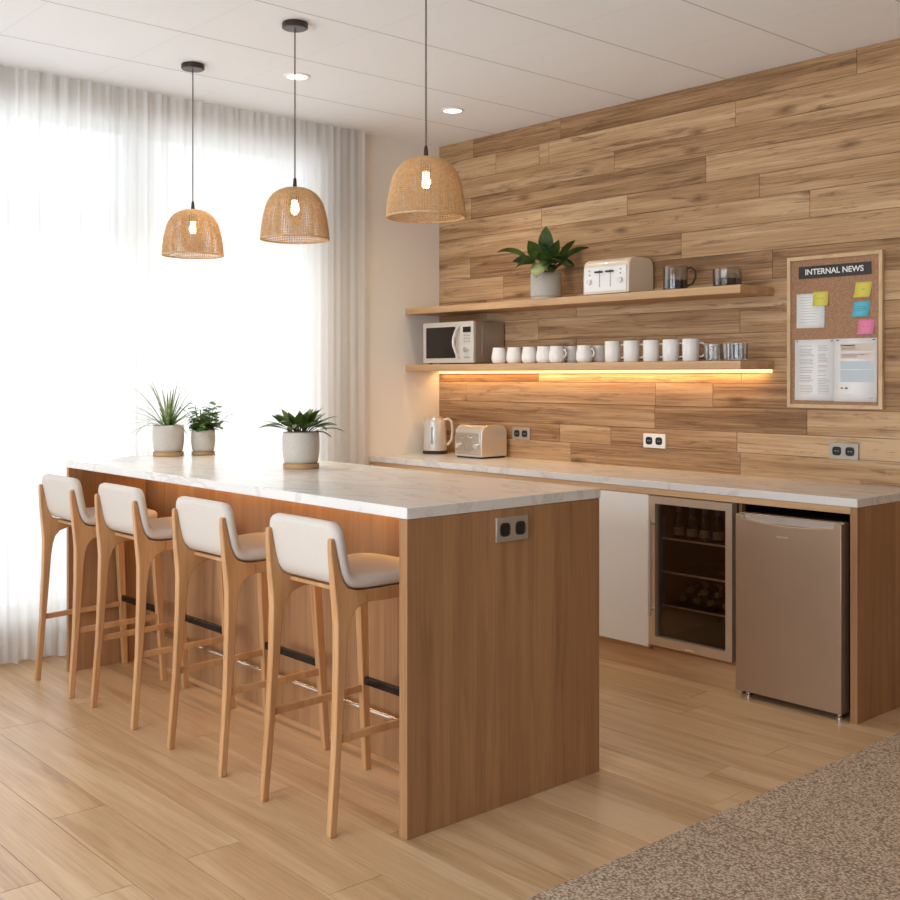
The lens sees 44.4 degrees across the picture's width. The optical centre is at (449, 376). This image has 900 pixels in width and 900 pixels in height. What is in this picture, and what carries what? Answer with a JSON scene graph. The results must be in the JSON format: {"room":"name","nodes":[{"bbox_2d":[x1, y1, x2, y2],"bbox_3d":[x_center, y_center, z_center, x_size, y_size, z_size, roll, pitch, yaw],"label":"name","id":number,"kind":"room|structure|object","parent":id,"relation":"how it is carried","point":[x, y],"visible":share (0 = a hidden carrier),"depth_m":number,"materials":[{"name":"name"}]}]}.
{"room":"office break room","nodes":[
{"label":"office break room","id":0,"kind":"room"},
{"bbox_2d":[3,134,438,663],"bbox_3d":[-2.682,-0.050,5.043,6.800,2.900,0.200,0,0,-42],"label":"wall","id":1,"kind":"structure","parent":0,"point":[402,259],"depth_m":6.98,"materials":[{"name":"beige paint"}]},
{"bbox_2d":[0,655,899,899],"bbox_3d":[-0.003,1.460,2.018,6.800,0.120,8.120,0,0,-42],"label":"floor","id":2,"kind":"structure","parent":0,"point":[93,806],"depth_m":3.70,"materials":[{"name":"brown wood"}]},
{"bbox_2d":[34,474,166,698],"bbox_3d":[-1.614,0.924,5.086,0.457,0.952,0.431,0,0,-42],"label":"bar stool","id":3,"kind":"object","parent":2,"relation":"on","point":[62,497],"visible":0.67,"depth_m":5.06,"materials":[{"name":"wood"}]},
{"bbox_2d":[90,483,234,729],"bbox_3d":[-1.218,0.924,4.660,0.457,0.952,0.431,0,0,-42],"label":"bar stool","id":4,"kind":"object","parent":2,"relation":"on","point":[122,509],"visible":0.65,"depth_m":4.56,"materials":[{"name":"wood"}]},
{"bbox_2d":[166,496,329,776],"bbox_3d":[-0.762,0.924,4.145,0.457,0.952,0.431,0,0,-42],"label":"bar stool","id":5,"kind":"object","parent":2,"relation":"on","point":[208,527],"visible":0.77,"depth_m":4.10,"materials":[{"name":"wood"}]},
{"bbox_2d":[259,513,398,838],"bbox_3d":[-0.325,0.924,3.637,0.457,0.952,0.431,0,0,-42],"label":"bar stool","id":6,"kind":"object","parent":2,"relation":"on","point":[313,550],"visible":0.88,"depth_m":3.53,"materials":[{"name":"wood"}]},
{"bbox_2d":[67,467,598,839],"bbox_3d":[-0.641,0.916,4.565,0.880,0.967,2.562,0,0,-42],"label":"kitchen island","id":7,"kind":"object","parent":2,"relation":"on","point":[489,640],"visible":0.67,"depth_m":3.73,"materials":[{"name":"brown wood"}]},
{"bbox_2d":[66,451,599,518],"bbox_3d":[-0.645,0.414,4.570,0.886,0.035,2.556,0,0,-42],"label":"island countertop","id":8,"kind":"structure","parent":7,"relation":"on","point":[400,493],"depth_m":4.04,"materials":[{"name":"stone"}]},
{"bbox_2d":[120,378,221,456],"bbox_3d":[-1.418,0.204,5.493,0.502,0.386,0.475,0,0,21],"label":"potted plant","id":9,"kind":"object","parent":8,"relation":"on","point":[167,437],"visible":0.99,"depth_m":5.44,"materials":[{"name":"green plant"}]},
{"bbox_2d":[181,401,232,455],"bbox_3d":[-1.251,0.262,5.568,0.237,0.270,0.283,0,0,-42],"label":"potted plant","id":10,"kind":"object","parent":8,"relation":"on","point":[202,443],"visible":0.99,"depth_m":5.53,"materials":[{"name":"green plant"}]},
{"bbox_2d":[258,408,345,468],"bbox_3d":[-0.642,0.266,4.765,0.340,0.262,0.398,0,0,-42],"label":"potted plant","id":11,"kind":"object","parent":8,"relation":"on","point":[300,449],"visible":1,"depth_m":4.71,"materials":[{"name":"green plant"}]},
{"bbox_2d":[500,523,510,536],"bbox_3d":[0.180,0.499,3.583,0.045,0.045,0.003,0,0,-42],"label":"socket","id":12,"kind":"object","parent":7,"relation":"attached to","point":[505,528],"depth_m":3.58,"materials":[{"name":"black plastic"}]},
{"bbox_2d":[495,514,527,542],"bbox_3d":[0.202,0.499,3.611,0.145,0.080,0.010,0,0,-42],"label":"power outlet","id":13,"kind":"object","parent":7,"relation":"attached to","point":[509,528],"depth_m":3.61,"materials":[{"name":"metal"}]},
{"bbox_2d":[515,521,525,534],"bbox_3d":[0.232,0.499,3.629,0.045,0.045,0.003,0,0,-42],"label":"socket","id":14,"kind":"object","parent":7,"relation":"attached to","point":[520,526],"depth_m":3.63,"materials":[{"name":"black plastic"}]},
{"bbox_2d":[370,462,899,723],"bbox_3d":[0.782,0.965,5.824,0.573,0.870,3.219,0,0,-42],"label":"base cabinet","id":15,"kind":"object","parent":2,"relation":"on","point":[623,510],"visible":0.27,"depth_m":4.93,"materials":[{"name":"brown wood"}]},
{"bbox_2d":[369,452,899,507],"bbox_3d":[0.782,0.511,5.823,0.576,0.035,3.223,0,0,-42],"label":"countertop","id":16,"kind":"structure","parent":15,"relation":"on","point":[792,490],"depth_m":5.32,"materials":[{"name":"stone"}]},
{"bbox_2d":[421,416,453,453],"bbox_3d":[-0.088,0.376,7.039,0.160,0.237,0.181,0,0,-42],"label":"electric kettle","id":17,"kind":"object","parent":16,"relation":"on","point":[435,438],"visible":1,"depth_m":6.99,"materials":[{"name":"silver metal"}]},
{"bbox_2d":[455,424,506,458],"bbox_3d":[0.180,0.394,6.710,0.235,0.199,0.238,0,0,-42],"label":"toaster","id":18,"kind":"object","parent":16,"relation":"on","point":[477,441],"visible":1,"depth_m":6.63,"materials":[{"name":"silver metal"}]},
{"bbox_2d":[648,495,738,662],"bbox_3d":[1.280,0.911,5.192,0.610,0.698,0.471,0,0,-42],"label":"cooler","id":19,"kind":"object","parent":15,"relation":"in","point":[675,565],"visible":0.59,"depth_m":5.22,"materials":[{"name":"metal"}]},
{"bbox_2d":[674,506,684,537],"bbox_3d":[1.085,0.689,5.224,0.050,0.149,0.050,0,0,-42],"label":"bottle","id":20,"kind":"object","parent":19,"relation":"in","point":[679,529],"visible":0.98,"depth_m":5.21,"materials":[{"name":"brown glass"}]},
{"bbox_2d":[679,592,700,600],"bbox_3d":[1.151,1.054,5.278,0.149,0.050,0.050,0,0,-42],"label":"bottle","id":21,"kind":"object","parent":19,"relation":"in","point":[688,596],"visible":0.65,"depth_m":5.25,"materials":[{"name":"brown glass"}]},
{"bbox_2d":[686,581,709,593],"bbox_3d":[1.178,1.010,5.248,0.149,0.050,0.050,0,0,-42],"label":"bottle","id":22,"kind":"object","parent":21,"relation":"on","point":[696,588],"visible":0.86,"depth_m":5.23,"materials":[{"name":"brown glass"}]},
{"bbox_2d":[686,507,696,539],"bbox_3d":[1.134,0.689,5.169,0.050,0.149,0.050,0,0,-42],"label":"bottle","id":23,"kind":"object","parent":19,"relation":"in","point":[691,530],"visible":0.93,"depth_m":5.15,"materials":[{"name":"brown glass"}]},
{"bbox_2d":[662,600,724,617],"bbox_3d":[1.315,1.084,5.227,0.457,0.008,0.418,0,0,-42],"label":"shelf","id":24,"kind":"object","parent":19,"relation":"attached to","point":[666,604],"depth_m":5.20,"materials":[{"name":"brown wood"}]},
{"bbox_2d":[662,560,724,582],"bbox_3d":[1.315,0.926,5.227,0.457,0.008,0.418,0,0,-42],"label":"shelf","id":25,"kind":"object","parent":19,"relation":"attached to","point":[683,567],"depth_m":5.30,"materials":[{"name":"silver metal"}]},
{"bbox_2d":[662,530,724,546],"bbox_3d":[1.315,0.768,5.227,0.457,0.008,0.418,0,0,-42],"label":"shelf","id":26,"kind":"object","parent":19,"relation":"attached to","point":[667,536],"depth_m":5.24,"materials":[{"name":"silver metal"}]},
{"bbox_2d":[693,595,714,603],"bbox_3d":[1.204,1.054,5.218,0.149,0.050,0.050,0,0,-42],"label":"bottle","id":27,"kind":"object","parent":19,"relation":"in","point":[701,599],"visible":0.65,"depth_m":5.19,"materials":[{"name":"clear glass"}]},
{"bbox_2d":[700,584,723,595],"bbox_3d":[1.231,1.010,5.189,0.149,0.050,0.050,0,0,-42],"label":"bottle","id":28,"kind":"object","parent":27,"relation":"on","point":[711,590],"visible":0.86,"depth_m":5.17,"materials":[{"name":"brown glass"}]},
{"bbox_2d":[699,509,709,540],"bbox_3d":[1.182,0.689,5.115,0.050,0.149,0.050,0,0,-42],"label":"bottle","id":29,"kind":"object","parent":19,"relation":"in","point":[704,532],"visible":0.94,"depth_m":5.10,"materials":[{"name":"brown glass"}]},
{"bbox_2d":[707,597,724,606],"bbox_3d":[1.258,1.054,5.159,0.149,0.050,0.050,0,0,-42],"label":"bottle","id":30,"kind":"object","parent":19,"relation":"in","point":[718,602],"visible":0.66,"depth_m":5.13,"materials":[{"name":"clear glass"}]},
{"bbox_2d":[713,510,723,542],"bbox_3d":[1.231,0.689,5.059,0.050,0.149,0.050,0,0,-42],"label":"bottle","id":31,"kind":"object","parent":19,"relation":"in","point":[718,527],"visible":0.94,"depth_m":5.04,"materials":[{"name":"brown glass"}]},
{"bbox_3d":[1.310,1.054,5.099,0.149,0.050,0.050,0,0,-42],"label":"bottle","id":32,"kind":"object","parent":19,"relation":"on","visible":0},
{"bbox_2d":[715,588,724,597],"bbox_3d":[1.284,1.010,5.129,0.149,0.050,0.050,0,0,-42],"label":"bottle","id":33,"kind":"object","parent":32,"relation":"on","point":[721,593],"visible":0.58,"depth_m":5.08,"materials":[{"name":"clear glass"}]},
{"bbox_2d":[526,732,899,899],"bbox_3d":[1.208,1.396,1.014,6.280,0.008,4.210,0,0,-42],"label":"carpet","id":34,"kind":"object","parent":2,"relation":"on","point":[831,831],"visible":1,"depth_m":3.24,"materials":[{"name":"brown carpet"}]},
{"bbox_2d":[736,507,849,719],"bbox_3d":[1.624,0.998,4.826,0.562,0.804,0.498,0,0,-42],"label":"mini fridge","id":35,"kind":"object","parent":2,"relation":"on","point":[793,565],"visible":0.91,"depth_m":4.63,"materials":[{"name":"silver metal"}]},
{"bbox_2d":[0,0,899,146],"bbox_3d":[0.037,-1.560,1.974,7.040,0.120,8.240,0,0,-42],"label":"ceiling","id":36,"kind":"structure","parent":0,"point":[509,65],"depth_m":5.08,"materials":[{"name":"white paint"}]},
{"bbox_2d":[0,65,364,665],"bbox_3d":[-2.501,-0.050,4.996,5.303,2.891,0.043,0,0,-42],"label":"sheer curtain","id":37,"kind":"object","parent":36,"relation":"hanging from","point":[93,176],"visible":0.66,"depth_m":5.78,"materials":[{"name":"white fabric"}]},
{"bbox_2d":[161,61,223,258],"bbox_3d":[-1.237,-1.038,5.304,0.296,0.921,0.296,0,0,3],"label":"pendant lamp","id":38,"kind":"object","parent":36,"relation":"hanging from","point":[196,228],"visible":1,"depth_m":5.23,"materials":[{"name":"brown wicker"}]},
{"bbox_2d":[260,19,329,243],"bbox_3d":[-0.658,-1.038,4.681,0.296,0.921,0.296,0,0,11],"label":"pendant lamp","id":39,"kind":"object","parent":36,"relation":"hanging from","point":[293,197],"visible":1,"depth_m":4.61,"materials":[{"name":"brown wicker"}]},
{"bbox_2d":[283,72,310,79],"bbox_3d":[-0.764,-1.496,5.512,0.136,0.006,0.136,0,0,-42],"label":"recessed light","id":40,"kind":"object","parent":36,"relation":"in","point":[299,76],"visible":0.94,"depth_m":5.51,"materials":[{"name":"white ceramic"}]},
{"bbox_2d":[287,74,306,79],"bbox_3d":[-0.764,-1.498,5.512,0.104,0.003,0.104,0,0,-42],"label":"diffuser","id":41,"kind":"object","parent":40,"relation":"attached to","point":[289,76],"depth_m":5.51,"materials":[{"name":"white plastic"}]},
{"bbox_2d":[385,0,465,223],"bbox_3d":[-0.088,-1.038,4.030,0.296,0.921,0.296,0,0,42],"label":"pendant lamp","id":42,"kind":"object","parent":36,"relation":"hanging from","point":[425,166],"visible":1,"depth_m":3.94,"materials":[{"name":"brown wicker"}]},
{"bbox_2d":[441,107,463,113],"bbox_3d":[0.014,-1.496,6.216,0.136,0.006,0.136,0,0,-42],"label":"recessed light","id":43,"kind":"object","parent":36,"relation":"in","point":[452,110],"visible":1,"depth_m":6.21,"materials":[{"name":"white ceramic"}]},
{"bbox_2d":[444,109,460,112],"bbox_3d":[0.014,-1.498,6.216,0.104,0.003,0.104,0,0,-42],"label":"diffuser","id":44,"kind":"object","parent":43,"relation":"attached to","point":[445,110],"depth_m":6.22,"materials":[{"name":"white plastic"}]},
{"bbox_2d":[439,38,899,487],"bbox_3d":[2.587,-0.050,4.312,0.121,2.900,8.120,0,0,-42],"label":"wall","id":45,"kind":"structure","parent":0,"point":[742,176],"depth_m":5.73,"materials":[{"name":"brown wood"}]},
{"bbox_2d":[512,427,530,439],"bbox_3d":[0.430,0.346,6.646,0.014,0.076,0.145,0,0,-42],"label":"power outlet","id":46,"kind":"object","parent":45,"relation":"attached to","point":[518,433],"visible":1,"depth_m":6.64,"materials":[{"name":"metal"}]},
{"bbox_2d":[514,430,518,436],"bbox_3d":[0.404,0.346,6.666,0.002,0.041,0.044,0,0,-42],"label":"socket","id":47,"kind":"object","parent":46,"relation":"attached to","point":[516,432],"depth_m":6.67,"materials":[{"name":"black plastic"}]},
{"bbox_2d":[522,430,526,436],"bbox_3d":[0.447,0.346,6.617,0.002,0.041,0.044,0,0,-42],"label":"socket","id":48,"kind":"object","parent":46,"relation":"attached to","point":[524,432],"depth_m":6.62,"materials":[{"name":"black plastic"}]},
{"bbox_2d":[406,284,773,315],"bbox_3d":[0.646,-0.411,6.196,0.285,0.039,2.483,0,0,-42],"label":"floating shelf","id":49,"kind":"object","parent":45,"relation":"attached to","point":[739,290],"visible":1,"depth_m":5.87,"materials":[{"name":"brown wood"}]},
{"bbox_2d":[497,226,588,298],"bbox_3d":[0.544,-0.638,6.222,0.435,0.413,0.360,0,0,-42],"label":"potted plant","id":50,"kind":"object","parent":49,"relation":"on","point":[545,283],"visible":0.92,"depth_m":6.20,"materials":[{"name":"green plant"}]},
{"bbox_2d":[584,256,652,294],"bbox_3d":[0.898,-0.531,5.936,0.232,0.199,0.315,0,0,-42],"label":"toaster","id":51,"kind":"object","parent":49,"relation":"on","point":[625,274],"visible":0.94,"depth_m":5.84,"materials":[{"name":"beige plastic"}]},
{"bbox_2d":[663,266,696,289],"bbox_3d":[1.148,-0.491,5.545,0.126,0.120,0.162,0,0,-42],"label":"glass mug","id":52,"kind":"object","parent":49,"relation":"on","point":[672,283],"visible":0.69,"depth_m":5.51,"materials":[{"name":"clear glass"}]},
{"bbox_2d":[713,278,740,285],"bbox_3d":[1.343,-0.474,5.341,0.138,0.086,0.138,0,0,-42],"label":"glass bowl","id":53,"kind":"object","parent":49,"relation":"on","point":[717,281],"visible":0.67,"depth_m":5.29,"materials":[{"name":"clear glass"}]},
{"bbox_2d":[406,361,773,373],"bbox_3d":[0.646,-0.045,6.196,0.285,0.056,2.483,0,0,-42],"label":"floating shelf","id":54,"kind":"object","parent":45,"relation":"attached to","point":[668,366],"visible":1,"depth_m":5.86,"materials":[{"name":"brown wood"}]},
{"bbox_2d":[423,321,503,363],"bbox_3d":[0.068,-0.202,6.823,0.299,0.257,0.464,0,0,-42],"label":"microwave","id":55,"kind":"object","parent":54,"relation":"on","point":[463,342],"visible":0.89,"depth_m":6.69,"materials":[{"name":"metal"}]},
{"bbox_2d":[492,348,506,363],"bbox_3d":[0.294,-0.120,6.506,0.096,0.094,0.100,0,0,35],"label":"cup","id":56,"kind":"object","parent":54,"relation":"on","point":[498,354],"visible":0.88,"depth_m":6.46,"materials":[{"name":"white ceramic"}]},
{"bbox_2d":[506,347,522,362],"bbox_3d":[0.379,-0.120,6.416,0.096,0.094,0.109,0,0,41],"label":"cup","id":57,"kind":"object","parent":54,"relation":"on","point":[514,354],"visible":0.84,"depth_m":6.37,"materials":[{"name":"white ceramic"}]},
{"bbox_2d":[521,347,536,362],"bbox_3d":[0.463,-0.120,6.328,0.109,0.094,0.096,0,0,-34],"label":"cup","id":58,"kind":"object","parent":54,"relation":"on","point":[528,353],"visible":0.73,"depth_m":6.29,"materials":[{"name":"white ceramic"}]},
{"bbox_2d":[536,346,549,362],"bbox_3d":[0.535,-0.120,6.240,0.096,0.094,0.100,0,0,35],"label":"cup","id":59,"kind":"object","parent":54,"relation":"on","point":[542,355],"visible":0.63,"depth_m":6.20,"materials":[{"name":"white ceramic"}]},
{"bbox_2d":[549,346,566,362],"bbox_3d":[0.601,-0.120,6.158,0.100,0.094,0.096,0,0,2],"label":"cup","id":60,"kind":"object","parent":54,"relation":"on","point":[557,354],"visible":0.92,"depth_m":6.12,"materials":[{"name":"white ceramic"}]},
{"bbox_2d":[564,346,577,362],"bbox_3d":[0.685,-0.120,6.219,0.109,0.094,0.096,0,0,-34],"label":"cup","id":61,"kind":"object","parent":54,"relation":"on","point":[571,350],"visible":0.59,"depth_m":6.17,"materials":[{"name":"white ceramic"}]},
{"bbox_2d":[576,345,594,362],"bbox_3d":[0.735,-0.120,6.006,0.100,0.094,0.096,0,0,2],"label":"cup","id":62,"kind":"object","parent":54,"relation":"on","point":[584,353],"visible":0.94,"depth_m":5.97,"materials":[{"name":"white ceramic"}]},
{"bbox_2d":[592,345,604,361],"bbox_3d":[0.815,-0.120,6.064,0.099,0.094,0.095,0,0,22],"label":"cup","id":63,"kind":"object","parent":54,"relation":"on","point":[599,356],"visible":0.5,"depth_m":6.03,"materials":[{"name":"white ceramic"}]},
{"bbox_2d":[605,341,623,361],"bbox_3d":[0.874,-0.129,5.856,0.086,0.112,0.109,0,0,-42],"label":"mug","id":64,"kind":"object","parent":54,"relation":"on","point":[612,348],"visible":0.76,"depth_m":5.83,"materials":[{"name":"white ceramic"}]},
{"bbox_2d":[623,341,642,361],"bbox_3d":[0.959,-0.129,5.760,0.086,0.112,0.109,0,0,-42],"label":"mug","id":65,"kind":"object","parent":54,"relation":"on","point":[631,349],"visible":0.81,"depth_m":5.73,"materials":[{"name":"white ceramic"}]},
{"bbox_2d":[643,340,662,361],"bbox_3d":[1.045,-0.129,5.664,0.086,0.112,0.109,0,0,-42],"label":"mug","id":66,"kind":"object","parent":54,"relation":"on","point":[651,348],"visible":0.86,"depth_m":5.64,"materials":[{"name":"white ceramic"}]},
{"bbox_2d":[662,339,681,361],"bbox_3d":[1.127,-0.129,5.571,0.086,0.112,0.109,0,0,-42],"label":"mug","id":67,"kind":"object","parent":54,"relation":"on","point":[670,347],"visible":0.83,"depth_m":5.54,"materials":[{"name":"white ceramic"}]},
{"bbox_2d":[682,339,706,360],"bbox_3d":[1.208,-0.129,5.479,0.086,0.112,0.109,0,0,-42],"label":"mug","id":68,"kind":"object","parent":54,"relation":"on","point":[690,347],"visible":0.9,"depth_m":5.45,"materials":[{"name":"white ceramic"}]},
{"bbox_2d":[643,433,665,448],"bbox_3d":[1.093,0.346,5.896,0.014,0.076,0.145,0,0,-42],"label":"power outlet","id":69,"kind":"object","parent":45,"relation":"attached to","point":[650,440],"visible":1,"depth_m":5.89,"materials":[{"name":"white plastic"}]},
{"bbox_2d":[646,437,651,443],"bbox_3d":[1.067,0.346,5.917,0.002,0.041,0.044,0,0,-42],"label":"socket","id":70,"kind":"object","parent":69,"relation":"attached to","point":[648,439],"depth_m":5.92,"materials":[{"name":"black plastic"}]},
{"bbox_2d":[655,437,661,444],"bbox_3d":[1.111,0.346,5.868,0.002,0.041,0.044,0,0,-42],"label":"socket","id":71,"kind":"object","parent":69,"relation":"attached to","point":[658,440],"depth_m":5.87,"materials":[{"name":"black plastic"}]},
{"bbox_2d":[787,250,884,409],"bbox_3d":[1.781,-0.208,5.113,0.022,0.716,0.478,0,0,-42],"label":"notice board","id":72,"kind":"object","parent":45,"relation":"attached to","point":[839,323],"visible":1,"depth_m":5.09,"materials":[{"name":"brown"}]},
{"bbox_2d":[796,294,824,328],"bbox_3d":[1.700,-0.308,5.202,0.004,0.162,0.145,0,0,-42],"label":"paper sheet","id":73,"kind":"object","parent":72,"relation":"attached to","point":[808,316],"visible":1,"depth_m":5.21,"materials":[{"name":"white paper"}]},
{"bbox_2d":[812,291,827,305],"bbox_3d":[1.732,-0.362,5.159,0.009,0.068,0.078,0,0,-42],"label":"sticky note","id":74,"kind":"object","parent":73,"relation":"attached to","point":[819,298],"visible":1,"depth_m":5.16,"materials":[{"name":"yellow paper"}]},
{"bbox_2d":[795,339,833,400],"bbox_3d":[1.712,-0.029,5.188,0.004,0.286,0.201,0,0,-42],"label":"printed page","id":75,"kind":"object","parent":72,"relation":"attached to","point":[814,359],"visible":1,"depth_m":5.19,"materials":[{"name":"paper"}]},
{"bbox_2d":[799,261,870,278],"bbox_3d":[1.780,-0.489,5.111,0.006,0.057,0.362,0,0,-42],"label":"header sign","id":76,"kind":"object","parent":72,"relation":"attached to","point":[858,268],"visible":1,"depth_m":5.10,"materials":[{"name":"paper"}]},
{"bbox_2d":[834,338,876,401],"bbox_3d":[1.849,-0.028,5.034,0.004,0.290,0.209,0,0,-42],"label":"printed page","id":77,"kind":"object","parent":72,"relation":"attached to","point":[855,359],"visible":1,"depth_m":5.03,"materials":[{"name":"paper"}]},
{"bbox_2d":[852,301,869,316],"bbox_3d":[1.866,-0.306,5.010,0.009,0.070,0.086,0,0,-42],"label":"sticky note","id":78,"kind":"object","parent":72,"relation":"attached to","point":[860,308],"visible":1,"depth_m":5.01,"materials":[{"name":"blue paper"}]},
{"bbox_2d":[853,281,871,297],"bbox_3d":[1.872,-0.393,5.004,0.009,0.070,0.088,0,0,-42],"label":"sticky note","id":79,"kind":"object","parent":72,"relation":"attached to","point":[862,289],"visible":1,"depth_m":5.00,"materials":[{"name":"yellow paper"}]},
{"bbox_2d":[857,319,874,333],"bbox_3d":[1.882,-0.224,4.992,0.009,0.068,0.085,0,0,-42],"label":"sticky note","id":80,"kind":"object","parent":72,"relation":"attached to","point":[865,326],"visible":1,"depth_m":4.99,"materials":[{"name":"pink paper"}]},
{"bbox_2d":[829,442,858,459],"bbox_3d":[1.815,0.346,5.082,0.014,0.076,0.145,0,0,-42],"label":"power outlet","id":81,"kind":"object","parent":45,"relation":"attached to","point":[845,451],"visible":1,"depth_m":5.07,"materials":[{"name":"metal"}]},
{"bbox_2d":[832,446,840,454],"bbox_3d":[1.789,0.346,5.102,0.002,0.041,0.044,0,0,-42],"label":"socket","id":82,"kind":"object","parent":81,"relation":"attached to","point":[836,450],"depth_m":5.10,"materials":[{"name":"black plastic"}]},
{"bbox_2d":[845,447,853,455],"bbox_3d":[1.832,0.346,5.053,0.002,0.041,0.044,0,0,-42],"label":"socket","id":83,"kind":"object","parent":81,"relation":"attached to","point":[849,451],"depth_m":5.05,"materials":[{"name":"black plastic"}]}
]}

